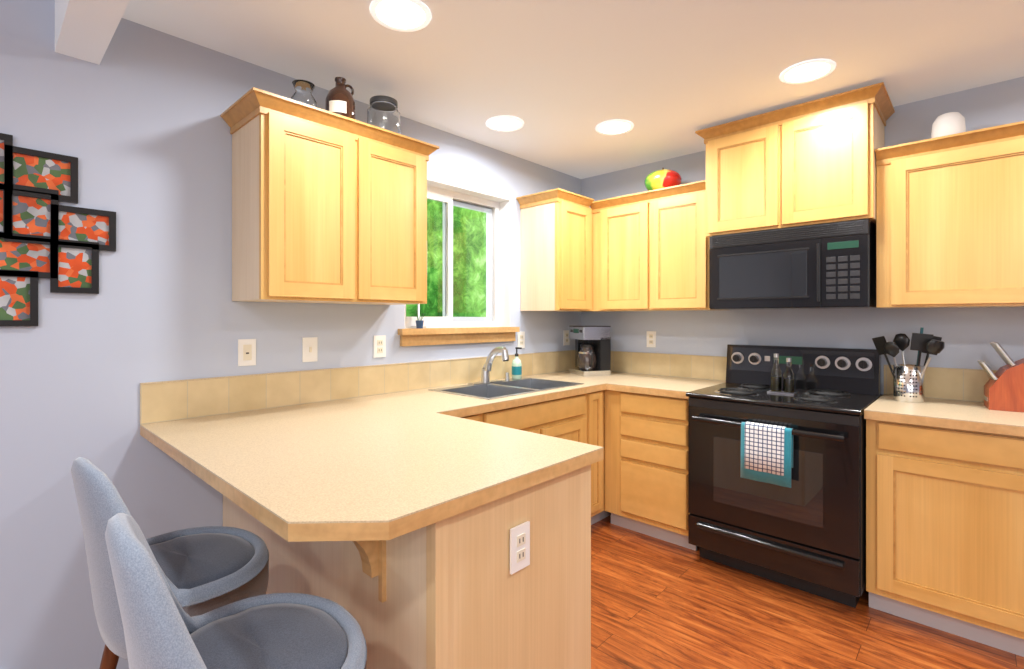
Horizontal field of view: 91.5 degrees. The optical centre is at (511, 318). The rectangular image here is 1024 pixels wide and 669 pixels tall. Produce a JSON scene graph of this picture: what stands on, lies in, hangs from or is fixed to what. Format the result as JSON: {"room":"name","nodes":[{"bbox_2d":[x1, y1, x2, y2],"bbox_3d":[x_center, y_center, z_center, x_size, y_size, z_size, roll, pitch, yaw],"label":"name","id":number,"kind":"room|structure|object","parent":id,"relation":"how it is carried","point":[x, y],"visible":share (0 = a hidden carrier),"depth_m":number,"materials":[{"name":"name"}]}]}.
{"room":"kitchen","nodes":[
{"label":"kitchen","id":0,"kind":"room"},
{"bbox_2d":[0,0,580,668],"bbox_3d":[-1.908,0.096,1.523,0.200,2.440,7.000,0,0,43],"label":"wall","id":1,"kind":"structure","parent":0,"point":[136,124],"depth_m":1.89,"materials":[{"name":"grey paint"}]},
{"bbox_2d":[0,133,115,325],"bbox_3d":[-1.639,-0.290,1.652,0.015,0.628,0.516,0,0,43],"label":"picture frame","id":2,"kind":"object","parent":1,"relation":"attached to","point":[44,233],"visible":1,"depth_m":1.69,"materials":[{"name":"black wood"}]},
{"bbox_2d":[238,339,255,365],"bbox_3d":[-1.155,0.146,2.174,0.009,0.116,0.072,0,0,43],"label":"electrical outlet","id":3,"kind":"object","parent":1,"relation":"attached to","point":[246,352],"visible":1,"depth_m":2.17,"materials":[{"name":"white plastic"}]},
{"bbox_2d":[302,337,316,361],"bbox_3d":[-0.963,0.146,2.377,0.012,0.116,0.072,0,0,43],"label":"light switch","id":4,"kind":"object","parent":1,"relation":"attached to","point":[309,349],"visible":1,"depth_m":2.38,"materials":[{"name":"white plastic"}]},
{"bbox_2d":[221,87,439,304],"bbox_3d":[-0.795,-0.469,2.294,0.366,0.785,0.876,0,0,43],"label":"upper cabinet","id":5,"kind":"object","parent":1,"relation":"attached to","point":[329,207],"visible":1,"depth_m":2.09,"materials":[{"name":"brown wood"}]},
{"bbox_2d":[290,80,316,106],"bbox_3d":[-0.873,-0.921,2.088,0.104,0.120,0.104,0,0,43],"label":"glass vase","id":6,"kind":"object","parent":5,"relation":"on","point":[304,89],"visible":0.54,"depth_m":2.06,"materials":[{"name":"clear glass"}]},
{"bbox_2d":[325,77,354,118],"bbox_3d":[-0.759,-0.962,2.209,0.126,0.200,0.129,0,0,43],"label":"growler","id":7,"kind":"object","parent":5,"relation":"on","point":[339,99],"visible":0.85,"depth_m":2.16,"materials":[{"name":"brown glass"}]},
{"bbox_2d":[367,95,399,133],"bbox_3d":[-0.614,-0.954,2.386,0.156,0.184,0.156,0,0,43],"label":"glass jar","id":8,"kind":"object","parent":5,"relation":"on","point":[383,112],"visible":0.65,"depth_m":2.32,"materials":[{"name":"white"}]},
{"bbox_2d":[373,335,385,357],"bbox_3d":[-0.705,0.146,2.656,0.008,0.116,0.072,0,0,43],"label":"electrical outlet","id":9,"kind":"object","parent":1,"relation":"attached to","point":[379,345],"visible":1,"depth_m":2.65,"materials":[{"name":"white plastic"}]},
{"bbox_2d":[405,179,509,327],"bbox_3d":[-0.363,-0.374,3.145,0.160,0.880,0.860,0,0,43],"label":"window","id":10,"kind":"structure","parent":1,"relation":"in","point":[472,262],"depth_m":3.27,"materials":[{"name":"white"}]},
{"bbox_2d":[398,327,519,345],"bbox_3d":[-0.325,0.102,3.109,0.144,0.097,0.950,0,0,43],"label":"window sill","id":11,"kind":"structure","parent":1,"relation":"attached to","point":[429,336],"depth_m":3.01,"materials":[{"name":"brown wood"}]},
{"bbox_2d":[415,310,425,327],"bbox_3d":[-0.523,-0.004,2.830,0.066,0.114,0.062,0,0,43],"label":"plant","id":12,"kind":"object","parent":11,"relation":"on","point":[419,323],"visible":1,"depth_m":2.81,"materials":[{"name":"blue"}]},
{"bbox_2d":[517,331,524,347],"bbox_3d":[0.064,0.146,3.478,0.008,0.116,0.072,0,0,43],"label":"electrical outlet","id":13,"kind":"object","parent":1,"relation":"attached to","point":[520,339],"visible":0.96,"depth_m":3.47,"materials":[{"name":"white plastic"}]},
{"bbox_2d":[516,188,611,311],"bbox_3d":[0.426,-0.448,3.599,0.366,0.783,0.771,0,0,43],"label":"upper cabinet","id":14,"kind":"object","parent":1,"relation":"attached to","point":[556,249],"visible":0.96,"depth_m":3.36,"materials":[{"name":"brown wood"}]},
{"bbox_2d":[563,330,569,344],"bbox_3d":[0.423,0.146,3.861,0.008,0.116,0.072,0,0,43],"label":"electrical outlet","id":15,"kind":"object","parent":1,"relation":"attached to","point":[566,340],"visible":0.98,"depth_m":3.85,"materials":[{"name":"white plastic"}]},
{"bbox_2d":[140,350,575,424],"bbox_3d":[-0.427,0.323,2.951,0.011,0.158,2.890,0,0,43],"label":"backsplash","id":16,"kind":"structure","parent":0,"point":[164,401],"depth_m":2.39,"materials":[{"name":"laminate"}]},
{"bbox_2d":[122,0,1023,178],"bbox_3d":[0.168,-1.174,-0.283,5.700,0.100,7.200,0,0,43],"label":"ceiling","id":17,"kind":"structure","parent":0,"point":[562,79],"depth_m":2.13,"materials":[{"name":"white paint"}]},
{"bbox_2d":[55,0,129,64],"bbox_3d":[0.466,-1.024,-0.111,5.500,0.200,0.120,0,0,43],"label":"ceiling beam","id":18,"kind":"structure","parent":17,"relation":"attached to","point":[85,30],"depth_m":1.58,"materials":[{"name":"white paint"}]},
{"bbox_2d":[370,0,430,31],"bbox_3d":[-0.408,-1.121,1.831,0.220,0.006,0.220,0,0,43],"label":"recessed light","id":19,"kind":"object","parent":17,"relation":"in","point":[403,14],"visible":1,"depth_m":1.83,"materials":[{"name":"white"}]},
{"bbox_2d":[486,116,523,131],"bbox_3d":[-0.040,-1.121,2.865,0.220,0.006,0.220,0,0,43],"label":"recessed light","id":20,"kind":"object","parent":17,"relation":"in","point":[505,123],"visible":1,"depth_m":2.86,"materials":[{"name":"white"}]},
{"bbox_2d":[596,120,633,134],"bbox_3d":[0.601,-1.121,2.919,0.220,0.006,0.220,0,0,43],"label":"recessed light","id":21,"kind":"object","parent":17,"relation":"in","point":[616,127],"visible":1,"depth_m":2.91,"materials":[{"name":"white"}]},
{"bbox_2d":[780,59,835,83],"bbox_3d":[1.340,-1.121,2.263,0.220,0.006,0.220,0,0,43],"label":"recessed light","id":22,"kind":"object","parent":17,"relation":"in","point":[804,71],"visible":1,"depth_m":2.26,"materials":[{"name":"white"}]},
{"bbox_2d":[581,77,1023,394],"bbox_3d":[2.559,0.096,2.272,5.700,2.440,0.200,0,0,43],"label":"wall","id":23,"kind":"structure","parent":0,"point":[968,335],"depth_m":2.75,"materials":[{"name":"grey paint"}]},
{"bbox_2d":[647,331,655,347],"bbox_3d":[1.002,0.146,3.587,0.072,0.116,0.008,0,0,43],"label":"electrical outlet","id":24,"kind":"object","parent":23,"relation":"attached to","point":[651,338],"visible":1,"depth_m":3.58,"materials":[{"name":"white plastic"}]},
{"bbox_2d":[590,180,722,311],"bbox_3d":[0.972,-0.440,3.366,0.838,0.768,0.366,0,0,43],"label":"upper cabinet","id":25,"kind":"object","parent":23,"relation":"attached to","point":[650,250],"visible":0.96,"depth_m":3.21,"materials":[{"name":"brown wood"}]},
{"bbox_2d":[644,168,681,190],"bbox_3d":[1.004,-0.915,3.317,0.236,0.181,0.236,0,0,43],"label":"ball","id":26,"kind":"object","parent":25,"relation":"on","point":[661,178],"visible":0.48,"depth_m":3.23,"materials":[{"name":"multicoloured plastic"}]},
{"bbox_2d":[695,82,894,237],"bbox_3d":[1.549,-0.792,2.778,0.891,0.617,0.436,0,0,43],"label":"upper cabinet","id":27,"kind":"object","parent":23,"relation":"attached to","point":[813,162],"visible":1,"depth_m":2.59,"materials":[{"name":"brown wood"}]},
{"bbox_2d":[709,219,876,309],"bbox_3d":[1.559,-0.270,2.784,0.764,0.423,0.411,0,0,43],"label":"microwave","id":28,"kind":"object","parent":27,"relation":"attached to","point":[827,266],"visible":1,"depth_m":2.59,"materials":[{"name":"black plastic"}]},
{"bbox_2d":[611,351,996,401],"bbox_3d":[1.633,0.323,2.995,2.941,0.158,0.011,0,0,43],"label":"backsplash","id":29,"kind":"structure","parent":23,"relation":"attached to","point":[960,384],"depth_m":3.26,"materials":[{"name":"tile"}]},
{"bbox_2d":[875,121,1023,307],"bbox_3d":[2.226,-0.436,2.193,0.978,0.760,0.366,0,0,43],"label":"upper cabinet","id":30,"kind":"object","parent":23,"relation":"attached to","point":[949,221],"visible":0.98,"depth_m":2.23,"materials":[{"name":"brown wood"}]},
{"bbox_2d":[931,112,965,137],"bbox_3d":[2.068,-0.892,2.362,0.124,0.152,0.124,0,0,43],"label":"vase","id":31,"kind":"object","parent":30,"relation":"on","point":[949,123],"visible":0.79,"depth_m":2.32,"materials":[{"name":"white ceramic"}]},
{"bbox_2d":[591,515,1023,668],"bbox_3d":[0.168,1.341,-0.283,5.700,0.050,7.200,0,0,43],"label":"floor","id":32,"kind":"structure","parent":0,"point":[656,603],"depth_m":2.14,"materials":[{"name":"brown wood"}]},
{"bbox_2d":[71,457,268,668],"bbox_3d":[-0.854,0.818,1.302,0.452,1.000,0.444,0,0,39],"label":"bar stool","id":33,"kind":"object","parent":32,"relation":"on","point":[206,569],"visible":0.67,"depth_m":1.18,"materials":[{"name":"grey fabric"}]},
{"bbox_2d":[105,513,366,668],"bbox_3d":[-0.478,0.818,0.937,0.444,1.000,0.452,0,0,-43],"label":"bar stool","id":34,"kind":"object","parent":32,"relation":"on","point":[162,628],"visible":1,"depth_m":0.91,"materials":[{"name":"grey fabric"}]},
{"bbox_2d":[223,465,590,668],"bbox_3d":[-0.554,0.879,1.761,1.446,0.874,0.811,0,0,43],"label":"base cabinet","id":35,"kind":"object","parent":32,"relation":"on","point":[452,592],"visible":0.54,"depth_m":1.30,"materials":[{"name":"brown wood"}]},
{"bbox_2d":[140,395,427,457],"bbox_3d":[-0.872,0.422,2.018,0.450,0.039,0.920,0,0,43],"label":"countertop","id":36,"kind":"structure","parent":35,"relation":"on","point":[166,435],"depth_m":1.97,"materials":[{"name":"beige laminate"}]},
{"bbox_2d":[180,407,602,541],"bbox_3d":[-0.324,0.422,1.505,0.812,0.039,0.920,0,0,43],"label":"countertop","id":37,"kind":"structure","parent":35,"relation":"on","point":[388,466],"depth_m":1.33,"materials":[{"name":"beige laminate"}]},
{"bbox_2d":[172,374,646,462],"bbox_3d":[-0.190,0.422,2.727,0.660,0.039,2.887,0,0,43],"label":"countertop","id":38,"kind":"structure","parent":35,"relation":"on","point":[454,402],"depth_m":2.46,"materials":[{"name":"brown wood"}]},
{"bbox_2d":[467,346,509,385],"bbox_3d":[-0.073,0.281,3.057,0.224,0.232,0.339,0,0,43],"label":"sink faucet","id":39,"kind":"object","parent":38,"relation":"on","point":[485,376],"depth_m":3.04,"materials":[{"name":"silver metal"}]},
{"bbox_2d":[428,346,583,399],"bbox_3d":[-0.013,0.371,2.941,0.490,0.413,0.820,0,0,43],"label":"sink basin","id":40,"kind":"object","parent":38,"relation":"in","point":[486,388],"visible":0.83,"depth_m":3.01,"materials":[{"name":"silver metal"}]},
{"bbox_2d":[512,347,521,378],"bbox_3d":[0.034,0.292,3.301,0.074,0.210,0.067,0,0,43],"label":"soap bottle","id":41,"kind":"object","parent":40,"relation":"on","point":[516,368],"visible":1,"depth_m":3.28,"materials":[{"name":"green"}]},
{"bbox_2d":[569,325,610,375],"bbox_3d":[0.565,0.226,3.616,0.215,0.352,0.265,0,0,-19],"label":"coffee maker","id":42,"kind":"object","parent":38,"relation":"on","point":[593,350],"visible":1,"depth_m":3.54,"materials":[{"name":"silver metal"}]},
{"bbox_2d":[510,521,529,574],"bbox_3d":[0.022,0.601,1.312,0.008,0.116,0.072,0,0,43],"label":"outlet","id":43,"kind":"object","parent":35,"relation":"attached to","point":[520,547],"visible":1,"depth_m":1.31,"materials":[{"name":"white plastic"}]},
{"bbox_2d":[608,375,725,398],"bbox_3d":[1.008,0.422,3.151,0.507,0.039,0.632,0,0,43],"label":"countertop","id":44,"kind":"structure","parent":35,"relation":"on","point":[677,387],"depth_m":3.06,"materials":[{"name":"beige laminate"}]},
{"bbox_2d":[459,412,486,422],"bbox_3d":[-0.471,0.879,2.457,0.616,0.874,0.310,0,0,43],"label":"base cabinet","id":45,"kind":"object","parent":32,"relation":"on","point":[482,417],"depth_m":2.37,"materials":[{"name":"brown wood"}]},
{"bbox_2d":[487,392,594,524],"bbox_3d":[-0.047,0.879,2.910,0.616,0.874,0.930,0,0,43],"label":"base cabinet","id":46,"kind":"object","parent":32,"relation":"on","point":[579,418],"depth_m":2.81,"materials":[{"name":"brown wood"}]},
{"bbox_2d":[595,390,606,522],"bbox_3d":[0.260,0.879,3.238,0.616,0.874,0.241,0,0,43],"label":"base cabinet","id":47,"kind":"object","parent":32,"relation":"on","point":[600,513],"depth_m":3.10,"materials":[{"name":"brown wood"}]},
{"bbox_2d":[540,371,635,378],"bbox_3d":[0.571,0.422,3.560,0.450,0.039,0.632,0,0,43],"label":"countertop","id":48,"kind":"structure","parent":47,"relation":"on","point":[570,376],"depth_m":3.54,"materials":[{"name":"beige laminate"}]},
{"bbox_2d":[605,390,696,550],"bbox_3d":[0.990,0.879,3.178,0.560,0.874,0.616,0,0,43],"label":"drawers","id":49,"kind":"object","parent":32,"relation":"on","point":[646,464],"visible":0.75,"depth_m":2.94,"materials":[{"name":"brown wood"}]},
{"bbox_2d":[686,344,881,607],"bbox_3d":[1.437,0.739,2.658,0.786,1.155,0.732,0,0,43],"label":"range","id":50,"kind":"object","parent":32,"relation":"on","point":[776,487],"visible":1,"depth_m":2.44,"materials":[{"name":"black metal"}]},
{"bbox_2d":[740,421,793,487],"bbox_3d":[1.220,0.644,2.393,0.224,0.275,0.049,0,0,43],"label":"towel","id":51,"kind":"object","parent":50,"relation":"hanging from","point":[766,449],"depth_m":2.37,"materials":[{"name":"fabric"}]},
{"bbox_2d":[767,354,797,394],"bbox_3d":[1.453,0.293,2.678,0.130,0.210,0.080,0,0,43],"label":"oil bottles","id":52,"kind":"object","parent":50,"relation":"on","point":[776,380],"visible":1,"depth_m":2.67,"materials":[{"name":"clear glass"}]},
{"bbox_2d":[866,419,1023,656],"bbox_3d":[2.139,0.879,2.103,0.982,0.874,0.616,0,0,43],"label":"base cabinet","id":53,"kind":"object","parent":32,"relation":"on","point":[945,529],"visible":0.92,"depth_m":2.04,"materials":[{"name":"brown wood"}]},
{"bbox_2d":[864,394,1023,436],"bbox_3d":[2.133,0.422,2.098,0.985,0.039,0.632,0,0,43],"label":"countertop","id":54,"kind":"structure","parent":53,"relation":"on","point":[943,413],"depth_m":2.12,"materials":[{"name":"beige laminate"}]},
{"bbox_2d":[872,327,943,402],"bbox_3d":[1.931,0.221,2.438,0.281,0.360,0.138,0,0,43],"label":"utensil crock","id":55,"kind":"object","parent":54,"relation":"on","point":[908,383],"visible":0.98,"depth_m":2.40,"materials":[{"name":"silver metal"}]},
{"bbox_2d":[977,341,1023,411],"bbox_3d":[2.230,0.252,2.209,0.235,0.298,0.150,0,0,37],"label":"knife block","id":56,"kind":"object","parent":54,"relation":"on","point":[1004,388],"visible":1,"depth_m":2.18,"materials":[{"name":"brown wood"}]}
]}

